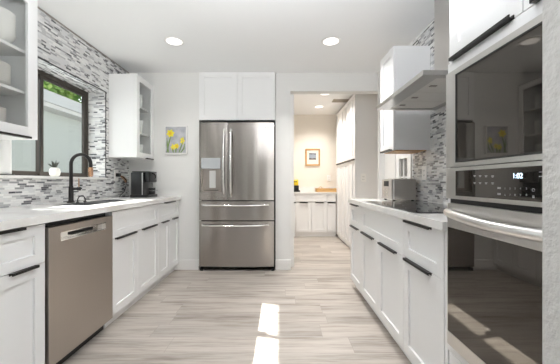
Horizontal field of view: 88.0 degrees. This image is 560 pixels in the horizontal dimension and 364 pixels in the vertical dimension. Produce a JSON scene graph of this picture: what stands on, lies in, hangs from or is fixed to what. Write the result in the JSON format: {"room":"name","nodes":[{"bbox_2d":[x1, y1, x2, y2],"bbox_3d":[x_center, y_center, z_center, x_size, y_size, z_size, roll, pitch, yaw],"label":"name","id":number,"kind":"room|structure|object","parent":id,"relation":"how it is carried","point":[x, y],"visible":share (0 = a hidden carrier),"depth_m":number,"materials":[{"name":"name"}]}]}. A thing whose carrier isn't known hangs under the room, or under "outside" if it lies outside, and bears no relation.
{"room":"kitchen","nodes":[
{"label":"kitchen","id":0,"kind":"room"},
{"bbox_2d":[49,168,60,175],"bbox_3d":[-1.965,-0.086,2.530,0.084,0.078,0.084,0,0,0],"label":"pot","id":1,"kind":"object","parent":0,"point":[52,171],"depth_m":2.50,"materials":[{"name":"white ceramic"}]},
{"bbox_2d":[0,9,128,207],"bbox_3d":[-2.000,-0.135,0.064,0.240,2.450,7.327,0,0,0],"label":"wall","id":2,"kind":"structure","parent":0,"point":[57,45],"depth_m":2.63,"materials":[{"name":"tile"}]},
{"bbox_2d":[0,0,37,139],"bbox_3d":[-1.716,-0.729,1.500,0.327,0.917,0.760,0,0,0],"label":"upper cabinet","id":3,"kind":"object","parent":2,"relation":"attached to","point":[20,98],"visible":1,"depth_m":1.85,"materials":[{"name":"white paint"}]},
{"bbox_2d":[0,79,10,85],"bbox_3d":[-1.700,-0.583,1.685,0.200,0.021,0.200,0,0,0],"label":"plate","id":4,"kind":"object","parent":3,"relation":"on","point":[1,80],"visible":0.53,"depth_m":1.70,"materials":[{"name":"white ceramic"}]},
{"bbox_2d":[0,28,15,43],"bbox_3d":[-1.700,-0.857,1.715,0.206,0.060,0.206,0,0,0],"label":"bowl","id":5,"kind":"object","parent":3,"relation":"on","point":[5,35],"visible":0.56,"depth_m":1.71,"materials":[{"name":"white ceramic"}]},
{"bbox_2d":[0,25,15,35],"bbox_3d":[-1.700,-0.873,1.715,0.206,0.060,0.206,0,0,0],"label":"bowl","id":6,"kind":"object","parent":5,"relation":"on","point":[2,27],"visible":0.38,"depth_m":1.71,"materials":[{"name":"white ceramic"}]},
{"bbox_2d":[0,22,15,33],"bbox_3d":[-1.700,-0.888,1.715,0.206,0.060,0.206,0,0,0],"label":"bowl","id":7,"kind":"object","parent":6,"relation":"on","point":[1,24],"visible":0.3,"depth_m":1.71,"materials":[{"name":"white ceramic"}]},
{"bbox_2d":[0,20,15,30],"bbox_3d":[-1.700,-0.903,1.715,0.206,0.060,0.206,0,0,0],"label":"bowl","id":8,"kind":"object","parent":7,"relation":"on","point":[1,21],"visible":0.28,"depth_m":1.70,"materials":[{"name":"white ceramic"}]},
{"bbox_2d":[0,17,15,28],"bbox_3d":[-1.700,-0.919,1.715,0.206,0.060,0.206,0,0,0],"label":"bowl","id":9,"kind":"object","parent":8,"relation":"on","point":[1,18],"visible":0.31,"depth_m":1.71,"materials":[{"name":"white ceramic"}]},
{"bbox_2d":[0,14,15,25],"bbox_3d":[-1.700,-0.934,1.715,0.206,0.060,0.206,0,0,0],"label":"bowl","id":10,"kind":"object","parent":9,"relation":"on","point":[2,16],"visible":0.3,"depth_m":1.71,"materials":[{"name":"white ceramic"}]},
{"bbox_2d":[0,12,15,23],"bbox_3d":[-1.700,-0.950,1.715,0.206,0.060,0.206,0,0,0],"label":"bowl","id":11,"kind":"object","parent":10,"relation":"on","point":[1,13],"visible":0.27,"depth_m":1.71,"materials":[{"name":"white ceramic"}]},
{"bbox_2d":[0,9,15,20],"bbox_3d":[-1.700,-0.966,1.715,0.206,0.060,0.206,0,0,0],"label":"bowl","id":12,"kind":"object","parent":11,"relation":"on","point":[1,10],"visible":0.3,"depth_m":1.71,"materials":[{"name":"white ceramic"}]},
{"bbox_2d":[0,6,15,17],"bbox_3d":[-1.700,-0.981,1.715,0.206,0.060,0.206,0,0,0],"label":"bowl","id":13,"kind":"object","parent":12,"relation":"on","point":[2,8],"visible":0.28,"depth_m":1.71,"materials":[{"name":"white ceramic"}]},
{"bbox_2d":[0,38,24,55],"bbox_3d":[-1.740,-0.818,1.500,0.259,0.018,0.722,0,0,0],"label":"shelf","id":14,"kind":"object","parent":3,"relation":"attached to","point":[6,49],"depth_m":1.78,"materials":[{"name":"white wood"}]},
{"bbox_2d":[0,83,24,95],"bbox_3d":[-1.740,-0.563,1.500,0.259,0.018,0.722,0,0,0],"label":"shelf","id":15,"kind":"object","parent":3,"relation":"attached to","point":[5,90],"depth_m":1.79,"materials":[{"name":"white wood"}]},
{"bbox_2d":[12,69,87,176],"bbox_3d":[-2.087,-0.494,2.510,0.055,0.935,1.220,0,0,0],"label":"window","id":16,"kind":"structure","parent":2,"relation":"in","point":[42,76],"depth_m":2.56,"materials":[{"name":"brown metal"}]},
{"bbox_2d":[0,175,106,179],"bbox_3d":[-1.960,-0.036,2.510,0.200,0.022,1.218,0,0,0],"label":"windowsill","id":17,"kind":"object","parent":2,"relation":"attached to","point":[1,176],"visible":0.8,"depth_m":2.30,"materials":[{"name":"white stone"}]},
{"bbox_2d":[0,140,14,174],"bbox_3d":[-1.945,-0.200,2.020,0.148,0.305,0.148,0,0,0],"label":"paper towel roll","id":18,"kind":"object","parent":17,"relation":"on","point":[5,145],"visible":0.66,"depth_m":2.00,"materials":[{"name":"white paper"}]},
{"bbox_2d":[48,161,60,175],"bbox_3d":[-1.968,-0.120,2.524,0.084,0.145,0.097,0,0,26],"label":"potted succulent","id":19,"kind":"object","parent":17,"relation":"on","point":[53,171],"visible":0.98,"depth_m":2.51,"materials":[{"name":"white ceramic"}]},
{"bbox_2d":[38,58,104,92],"bbox_3d":[-1.970,-0.964,2.510,0.179,0.004,1.220,0,0,0],"label":"wall","id":20,"kind":"structure","parent":2,"relation":"attached to","point":[43,66],"depth_m":2.67,"materials":[{"name":"tile"}]},
{"bbox_2d":[38,57,106,177],"bbox_3d":[-1.879,-0.510,2.512,0.006,0.927,1.248,0,0,0],"label":"trim","id":21,"kind":"structure","parent":2,"relation":"in","point":[38,57],"depth_m":3.09,"materials":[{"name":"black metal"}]},
{"bbox_2d":[38,7,128,72],"bbox_3d":[-1.877,-1.355,2.054,0.006,0.010,3.107,0,0,0],"label":"trim","id":22,"kind":"structure","parent":2,"relation":"attached to","point":[38,7],"depth_m":2.69,"materials":[{"name":"silver metal"}]},
{"bbox_2d":[89,93,104,177],"bbox_3d":[-1.970,-0.503,3.122,0.179,0.917,0.004,0,0,0],"label":"tile","id":23,"kind":"structure","parent":2,"relation":"attached to","point":[96,100],"depth_m":3.12,"materials":[{"name":"tile"}]},
{"bbox_2d":[114,170,117,180],"bbox_3d":[-1.875,-0.075,3.320,0.010,0.124,0.080,0,0,0],"label":"wall outlet","id":24,"kind":"object","parent":2,"relation":"attached to","point":[115,171],"visible":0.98,"depth_m":3.30,"materials":[{"name":"white plastic"}]},
{"bbox_2d":[109,74,153,159],"bbox_3d":[-1.716,-0.729,3.392,0.327,0.917,0.424,0,0,0],"label":"upper cabinet","id":25,"kind":"object","parent":2,"relation":"attached to","point":[126,112],"visible":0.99,"depth_m":3.18,"materials":[{"name":"white paint"}]},
{"bbox_2d":[140,120,142,132],"bbox_3d":[-1.660,-0.648,3.420,0.083,0.150,0.083,0,0,0],"label":"drinking glass","id":26,"kind":"object","parent":25,"relation":"on","point":[141,121],"visible":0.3,"depth_m":3.40,"materials":[{"name":"white glass"}]},
{"bbox_2d":[140,95,142,107],"bbox_3d":[-1.660,-0.948,3.420,0.083,0.150,0.083,0,0,0],"label":"drinking glass","id":27,"kind":"object","parent":25,"relation":"on","point":[141,96],"visible":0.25,"depth_m":3.40,"materials":[{"name":"white glass"}]},
{"bbox_2d":[140,106,149,112],"bbox_3d":[-1.740,-0.863,3.392,0.259,0.018,0.386,0,0,0],"label":"shelf","id":28,"kind":"object","parent":25,"relation":"attached to","point":[142,110],"depth_m":3.51,"materials":[{"name":"white"}]},
{"bbox_2d":[38,0,433,75],"bbox_3d":[0.500,-1.400,0.013,5.200,0.080,7.427,0,0,0],"label":"ceiling","id":29,"kind":"structure","parent":0,"point":[277,36],"depth_m":2.60,"materials":[{"name":"white paint"}]},
{"bbox_2d":[164,36,183,45],"bbox_3d":[-1.022,-1.357,2.800,0.190,0.005,0.190,0,0,0],"label":"recessed light","id":30,"kind":"object","parent":29,"relation":"in","point":[171,40],"visible":1,"depth_m":2.80,"materials":[{"name":"white glass"}]},
{"bbox_2d":[321,36,340,45],"bbox_3d":[0.492,-1.357,2.800,0.190,0.005,0.190,0,0,0],"label":"recessed light","id":31,"kind":"object","parent":29,"relation":"in","point":[331,40],"visible":1,"depth_m":2.80,"materials":[{"name":"white"}]},
{"bbox_2d":[62,234,411,363],"bbox_3d":[0.500,1.120,1.235,5.200,0.060,9.870,0,0,0],"label":"floor","id":32,"kind":"structure","parent":0,"point":[311,312],"depth_m":2.27,"materials":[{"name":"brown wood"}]},
{"bbox_2d":[0,224,44,363],"bbox_3d":[-1.541,0.653,1.322,0.618,0.873,0.444,0,0,0],"label":"base cabinet","id":33,"kind":"object","parent":32,"relation":"on","point":[22,249],"visible":0.9,"depth_m":1.42,"materials":[{"name":"white paint"}]},
{"bbox_2d":[43,213,112,363],"bbox_3d":[-1.533,0.656,1.851,0.594,0.868,0.597,0,0,0],"label":"dishwasher","id":34,"kind":"object","parent":32,"relation":"on","point":[79,250],"visible":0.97,"depth_m":1.77,"materials":[{"name":"silver metal"}]},
{"bbox_2d":[103,204,158,328],"bbox_3d":[-1.541,0.653,2.571,0.618,0.873,0.829,0,0,0],"label":"base cabinet","id":35,"kind":"object","parent":32,"relation":"on","point":[136,229],"visible":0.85,"depth_m":2.49,"materials":[{"name":"white paint"}]},
{"bbox_2d":[0,196,180,230],"bbox_3d":[-1.554,0.195,2.123,0.651,0.040,2.966,0,0,0],"label":"countertop","id":36,"kind":"structure","parent":35,"relation":"on","point":[19,216],"depth_m":1.85,"materials":[{"name":"white stone"}]},
{"bbox_2d":[67,153,92,202],"bbox_3d":[-1.688,-0.036,2.450,0.214,0.422,0.060,0,0,0],"label":"faucet","id":37,"kind":"object","parent":36,"relation":"on","point":[71,188],"visible":1,"depth_m":2.44,"materials":[{"name":"black metal"}]},
{"bbox_2d":[60,200,127,204],"bbox_3d":[-1.573,0.282,2.525,0.265,0.216,0.710,0,0,0],"label":"sink","id":38,"kind":"object","parent":36,"relation":"in","point":[99,201],"visible":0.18,"depth_m":2.52,"materials":[{"name":"silver metal"}]},
{"bbox_2d":[116,173,128,196],"bbox_3d":[-1.819,0.037,3.347,0.087,0.274,0.135,0,0,35],"label":"power cord","id":39,"kind":"object","parent":36,"relation":"on","point":[117,174],"visible":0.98,"depth_m":3.35,"materials":[{"name":"black plastic"}]},
{"bbox_2d":[130,171,157,197],"bbox_3d":[-1.554,0.026,3.390,0.270,0.297,0.260,0,0,0],"label":"coffee maker","id":40,"kind":"object","parent":36,"relation":"on","point":[141,181],"visible":1,"depth_m":3.27,"materials":[{"name":"black plastic"}]},
{"bbox_2d":[149,188,155,193],"bbox_3d":[-1.520,0.106,3.440,0.080,0.075,0.080,0,0,0],"label":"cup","id":41,"kind":"object","parent":40,"relation":"on","point":[150,192],"depth_m":3.41,"materials":[{"name":"black plastic"}]},
{"bbox_2d":[153,200,178,287],"bbox_3d":[-1.541,0.653,3.288,0.618,0.873,0.603,0,0,0],"label":"base cabinet","id":42,"kind":"object","parent":32,"relation":"on","point":[168,223],"visible":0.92,"depth_m":3.25,"materials":[{"name":"white paint"}]},
{"bbox_2d":[199,122,275,270],"bbox_3d":[-0.519,0.177,3.899,0.932,1.825,0.882,0,0,0],"label":"refrigerator","id":43,"kind":"object","parent":32,"relation":"on","point":[237,160],"visible":0.99,"depth_m":3.53,"materials":[{"name":"silver metal"}]},
{"bbox_2d":[294,194,295,236],"bbox_3d":[0.235,0.662,5.909,0.160,0.855,0.313,0,0,0],"label":"base cabinet","id":44,"kind":"object","parent":32,"relation":"on","point":[294,194],"visible":0.29,"depth_m":5.77,"materials":[{"name":"white paint"}]},
{"bbox_2d":[294,192,336,193],"bbox_3d":[0.951,0.216,5.910,1.598,0.033,0.319,0,0,0],"label":"countertop","id":45,"kind":"structure","parent":44,"relation":"on","point":[294,192],"depth_m":5.75,"materials":[{"name":"white stone"}]},
{"bbox_2d":[294,180,299,191],"bbox_3d":[0.310,0.077,5.895,0.190,0.245,0.150,0,0,0],"label":"storage box","id":46,"kind":"object","parent":45,"relation":"on","point":[296,186],"visible":0.56,"depth_m":5.83,"materials":[{"name":"black plastic"}]},
{"bbox_2d":[315,186,336,191],"bbox_3d":[0.930,0.143,5.900,0.400,0.113,0.260,0,0,0],"label":"wooden tray","id":47,"kind":"object","parent":45,"relation":"on","point":[319,189],"visible":1,"depth_m":5.77,"materials":[{"name":"brown wood"}]},
{"bbox_2d":[296,194,326,236],"bbox_3d":[0.627,0.662,5.909,0.620,0.855,0.313,0,0,0],"label":"base cabinet","id":48,"kind":"object","parent":32,"relation":"on","point":[311,209],"visible":0.99,"depth_m":5.77,"materials":[{"name":"white paint"}]},
{"bbox_2d":[327,194,335,236],"bbox_3d":[1.026,0.662,5.909,0.175,0.855,0.313,0,0,0],"label":"base cabinet","id":49,"kind":"object","parent":32,"relation":"on","point":[331,198],"visible":0.97,"depth_m":5.77,"materials":[{"name":"white paint"}]},
{"bbox_2d":[336,109,342,240],"bbox_3d":[1.413,-0.125,5.516,0.618,2.430,0.468,0,0,0],"label":"pantry cabinet","id":50,"kind":"object","parent":32,"relation":"on","point":[339,115],"visible":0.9,"depth_m":5.47,"materials":[{"name":"white paint"}]},
{"bbox_2d":[341,102,348,246],"bbox_3d":[1.413,-0.125,5.046,0.618,2.430,0.468,0,0,0],"label":"pantry cabinet","id":51,"kind":"object","parent":32,"relation":"on","point":[344,162],"visible":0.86,"depth_m":4.98,"materials":[{"name":"white paint"}]},
{"bbox_2d":[349,203,366,300],"bbox_3d":[0.996,0.653,2.825,0.558,0.873,0.410,0,0,0],"label":"base cabinet","id":52,"kind":"object","parent":32,"relation":"on","point":[355,210],"visible":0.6,"depth_m":2.83,"materials":[{"name":"white paint"}]},
{"bbox_2d":[347,94,377,247],"bbox_3d":[1.413,-0.125,4.576,0.618,2.430,0.468,0,0,0],"label":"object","id":53,"kind":"object","parent":32,"relation":"on","point":[362,112],"visible":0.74,"depth_m":4.34,"materials":[{"name":"white paint"}]},
{"bbox_2d":[361,174,365,181],"bbox_3d":[1.245,-0.060,4.333,0.080,0.124,0.010,0,0,0],"label":"wall outlet","id":54,"kind":"object","parent":53,"relation":"attached to","point":[363,176],"visible":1,"depth_m":4.33,"materials":[{"name":"white plastic"}]},
{"bbox_2d":[360,207,411,362],"bbox_3d":[0.996,0.653,2.175,0.558,0.873,0.890,0,0,0],"label":"base cabinet","id":55,"kind":"object","parent":32,"relation":"on","point":[381,233],"visible":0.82,"depth_m":2.07,"materials":[{"name":"white paint"}]},
{"bbox_2d":[348,199,446,230],"bbox_3d":[0.996,0.195,2.155,0.566,0.040,1.769,0,0,0],"label":"countertop","id":56,"kind":"structure","parent":55,"relation":"on","point":[438,221],"depth_m":1.61,"materials":[{"name":"white stone"}]},
{"bbox_2d":[382,179,415,200],"bbox_3d":[1.119,0.072,2.754,0.229,0.206,0.272,0,0,0],"label":"toaster","id":57,"kind":"object","parent":56,"relation":"on","point":[393,189],"visible":0.98,"depth_m":2.62,"materials":[{"name":"silver metal"}]},
{"bbox_2d":[366,201,446,212],"bbox_3d":[0.993,0.171,2.065,0.485,0.007,0.910,0,0,0],"label":"cooktop","id":58,"kind":"object","parent":56,"relation":"in","point":[409,206],"visible":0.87,"depth_m":2.00,"materials":[{"name":"black ceramic"}]},
{"bbox_2d":[403,219,444,363],"bbox_3d":[0.996,0.653,1.515,0.558,0.873,0.430,0,0,0],"label":"base cabinet","id":59,"kind":"object","parent":32,"relation":"on","point":[423,246],"visible":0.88,"depth_m":1.51,"materials":[{"name":"white paint"}]},
{"bbox_2d":[445,231,449,363],"bbox_3d":[0.746,0.653,1.285,0.018,0.873,0.026,0,0,0],"label":"trim","id":60,"kind":"structure","parent":59,"relation":"attached to","point":[447,350],"depth_m":1.28,"materials":[{"name":"white paint"}]},
{"bbox_2d":[448,0,541,363],"bbox_3d":[0.997,-0.134,0.862,0.559,2.447,0.813,0,0,0],"label":"tall cabinet","id":61,"kind":"object","parent":32,"relation":"on","point":[475,26],"visible":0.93,"depth_m":1.07,"materials":[{"name":"white paint"}]},
{"bbox_2d":[443,14,541,363],"bbox_3d":[0.902,0.112,0.853,0.558,1.127,0.740,0,0,0],"label":"wall oven","id":62,"kind":"object","parent":61,"relation":"in","point":[493,212],"visible":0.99,"depth_m":0.93,"materials":[{"name":"black glass"}]},
{"bbox_2d":[446,14,541,167],"bbox_3d":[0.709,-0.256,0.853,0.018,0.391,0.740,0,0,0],"label":"microwave","id":63,"kind":"object","parent":62,"relation":"in","point":[494,98],"depth_m":0.92,"materials":[{"name":"black glass"}]},
{"bbox_2d":[129,73,377,268],"bbox_3d":[-0.300,-0.135,3.667,3.160,2.450,0.120,0,0,0],"label":"wall","id":64,"kind":"structure","parent":0,"point":[176,95],"depth_m":3.61,"materials":[{"name":"white paint"}]},
{"bbox_2d":[164,125,187,153],"bbox_3d":[-1.289,-0.522,3.593,0.282,0.352,0.028,0,0,0],"label":"framed picture","id":65,"kind":"object","parent":64,"relation":"attached to","point":[175,136],"visible":1,"depth_m":3.59,"materials":[{"name":"white"}]},
{"bbox_2d":[175,260,198,269],"bbox_3d":[-1.441,1.028,3.599,0.878,0.125,0.016,0,0,0],"label":"baseboard","id":66,"kind":"structure","parent":64,"relation":"attached to","point":[183,264],"depth_m":3.59,"materials":[{"name":"white wood"}]},
{"bbox_2d":[199,72,275,124],"bbox_3d":[-0.530,-1.061,3.877,0.940,0.592,0.600,0,0,0],"label":"upper cabinet","id":67,"kind":"object","parent":64,"relation":"attached to","point":[229,97],"visible":0.98,"depth_m":3.59,"materials":[{"name":"white paint"}]},
{"bbox_2d":[275,260,290,269],"bbox_3d":[0.037,1.028,3.599,0.191,0.125,0.016,0,0,0],"label":"baseboard","id":68,"kind":"structure","parent":64,"relation":"attached to","point":[279,264],"depth_m":3.59,"materials":[{"name":"white wood"}]},
{"bbox_2d":[290,94,293,266],"bbox_3d":[0.145,-0.020,3.767,0.066,2.220,0.080,0,0,0],"label":"trim","id":69,"kind":"structure","parent":64,"relation":"attached to","point":[291,95],"depth_m":3.73,"materials":[{"name":"white wood"}]},
{"bbox_2d":[378,71,383,198],"bbox_3d":[1.248,-0.135,3.582,0.065,2.450,0.050,0,0,0],"label":"door frame","id":70,"kind":"structure","parent":64,"relation":"attached to","point":[380,155],"depth_m":3.56,"materials":[{"name":"white paint"}]},
{"bbox_2d":[294,115,336,233],"bbox_3d":[-0.060,-0.200,6.120,3.920,2.580,0.100,0,0,0],"label":"wall","id":71,"kind":"structure","parent":0,"point":[310,131],"depth_m":6.07,"materials":[{"name":"beige paint"}]},
{"bbox_2d":[305,149,319,165],"bbox_3d":[0.682,-0.517,6.055,0.305,0.355,0.030,0,0,0],"label":"framed picture","id":72,"kind":"object","parent":71,"relation":"attached to","point":[312,156],"visible":1,"depth_m":6.06,"materials":[{"name":"brown wood"}]},
{"bbox_2d":[309,153,315,159],"bbox_3d":[0.680,-0.532,6.055,0.150,0.135,0.001,0,0,0],"label":"print","id":73,"kind":"object","parent":72,"relation":"attached to","point":[312,156],"depth_m":6.06,"materials":[{"name":"grey"}]},
{"bbox_2d":[299,187,336,191],"bbox_3d":[0.951,0.149,6.059,1.598,0.099,0.019,0,0,0],"label":"backsplash","id":74,"kind":"structure","parent":71,"relation":"attached to","point":[302,189],"depth_m":6.05,"materials":[{"name":"white stone"}]},
{"bbox_2d":[294,94,353,114],"bbox_3d":[1.025,-1.450,4.949,1.950,0.080,2.443,0,0,0],"label":"ceiling","id":75,"kind":"structure","parent":0,"point":[304,104],"depth_m":5.21,"materials":[{"name":"white paint"}]},
{"bbox_2d":[332,99,348,101],"bbox_3d":[1.060,-1.406,5.020,0.300,0.008,0.180,0,0,0],"label":"ceiling vent","id":76,"kind":"object","parent":75,"relation":"in","point":[334,100],"visible":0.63,"depth_m":5.00,"materials":[{"name":"beige metal"}]},
{"bbox_2d":[384,41,412,178],"bbox_3d":[1.340,-0.135,3.264,0.120,2.450,0.927,0,0,0],"label":"wall","id":77,"kind":"structure","parent":0,"point":[411,43],"depth_m":2.82,"materials":[{"name":"white paint"}]},
{"bbox_2d":[385,154,396,178],"bbox_3d":[1.271,0.380,3.340,0.018,1.420,0.320,0,0,0],"label":"trim panel","id":78,"kind":"object","parent":77,"relation":"attached to","point":[390,159],"visible":0.2,"depth_m":3.31,"materials":[{"name":"white"}]},
{"bbox_2d":[396,154,411,178],"bbox_3d":[1.282,-0.052,2.985,0.036,0.485,0.350,0,0,0],"label":"window","id":79,"kind":"structure","parent":77,"relation":"in","point":[403,161],"depth_m":2.98,"materials":[{"name":"white"}]},
{"bbox_2d":[413,19,447,204],"bbox_3d":[1.340,-0.135,1.625,0.120,2.450,2.350,0,0,0],"label":"tiled wall","id":80,"kind":"structure","parent":0,"point":[433,189],"depth_m":2.43,"materials":[{"name":"tile"}]},
{"bbox_2d":[380,46,429,153],"bbox_3d":[1.113,-0.714,2.627,0.332,0.891,0.317,0,0,0],"label":"upper cabinet","id":81,"kind":"object","parent":80,"relation":"attached to","point":[402,131],"visible":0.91,"depth_m":2.47,"materials":[{"name":"white paint"}]},
{"bbox_2d":[376,0,449,109],"bbox_3d":[1.032,-0.974,1.992,0.491,0.769,0.785,0,0,0],"label":"range hood","id":82,"kind":"object","parent":80,"relation":"attached to","point":[426,90],"visible":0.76,"depth_m":2.02,"materials":[{"name":"silver metal"}]},
{"bbox_2d":[422,166,426,179],"bbox_3d":[1.275,-0.080,2.560,0.010,0.124,0.080,0,0,0],"label":"wall outlet","id":83,"kind":"object","parent":80,"relation":"attached to","point":[424,168],"visible":1,"depth_m":2.55,"materials":[{"name":"white plastic"}]},
{"bbox_2d":[542,0,559,363],"bbox_3d":[0.904,-0.135,0.376,0.991,2.450,0.152,0,0,0],"label":"wall","id":84,"kind":"structure","parent":0,"point":[550,9],"depth_m":0.44,"materials":[{"name":"grey paint"}]},
{"label":"outside","id":85,"kind":"structure","parent":0,"visible":0},
{"bbox_3d":[0.000,1.192,2.500,60.000,0.075,55.000,0,0,0],"label":"ground","id":86,"kind":"structure","parent":85,"visible":0},
{"bbox_2d":[12,89,81,172],"bbox_3d":[-6.683,-0.435,6.000,5.035,3.150,16.400,0,0,0],"label":"garage","id":87,"kind":"structure","parent":86,"relation":"on","point":[62,115],"depth_m":5.76,"materials":[{"name":"grey paint"}]},
{"bbox_2d":[44,81,59,91],"bbox_3d":[-11.320,-2.969,10.960,6.118,8.225,5.647,0,0,-35],"label":"tree","id":88,"kind":"object","parent":86,"relation":"on","point":[47,85],"visible":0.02,"depth_m":11.97,"materials":[{"name":"green plant"}]},
{"bbox_2d":[44,86,81,102],"bbox_3d":[-13.888,-3.491,15.949,8.841,9.269,5.747,0,0,0],"label":"tree","id":89,"kind":"object","parent":86,"relation":"on","point":[62,92],"visible":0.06,"depth_m":15.76,"materials":[{"name":"green plant"}]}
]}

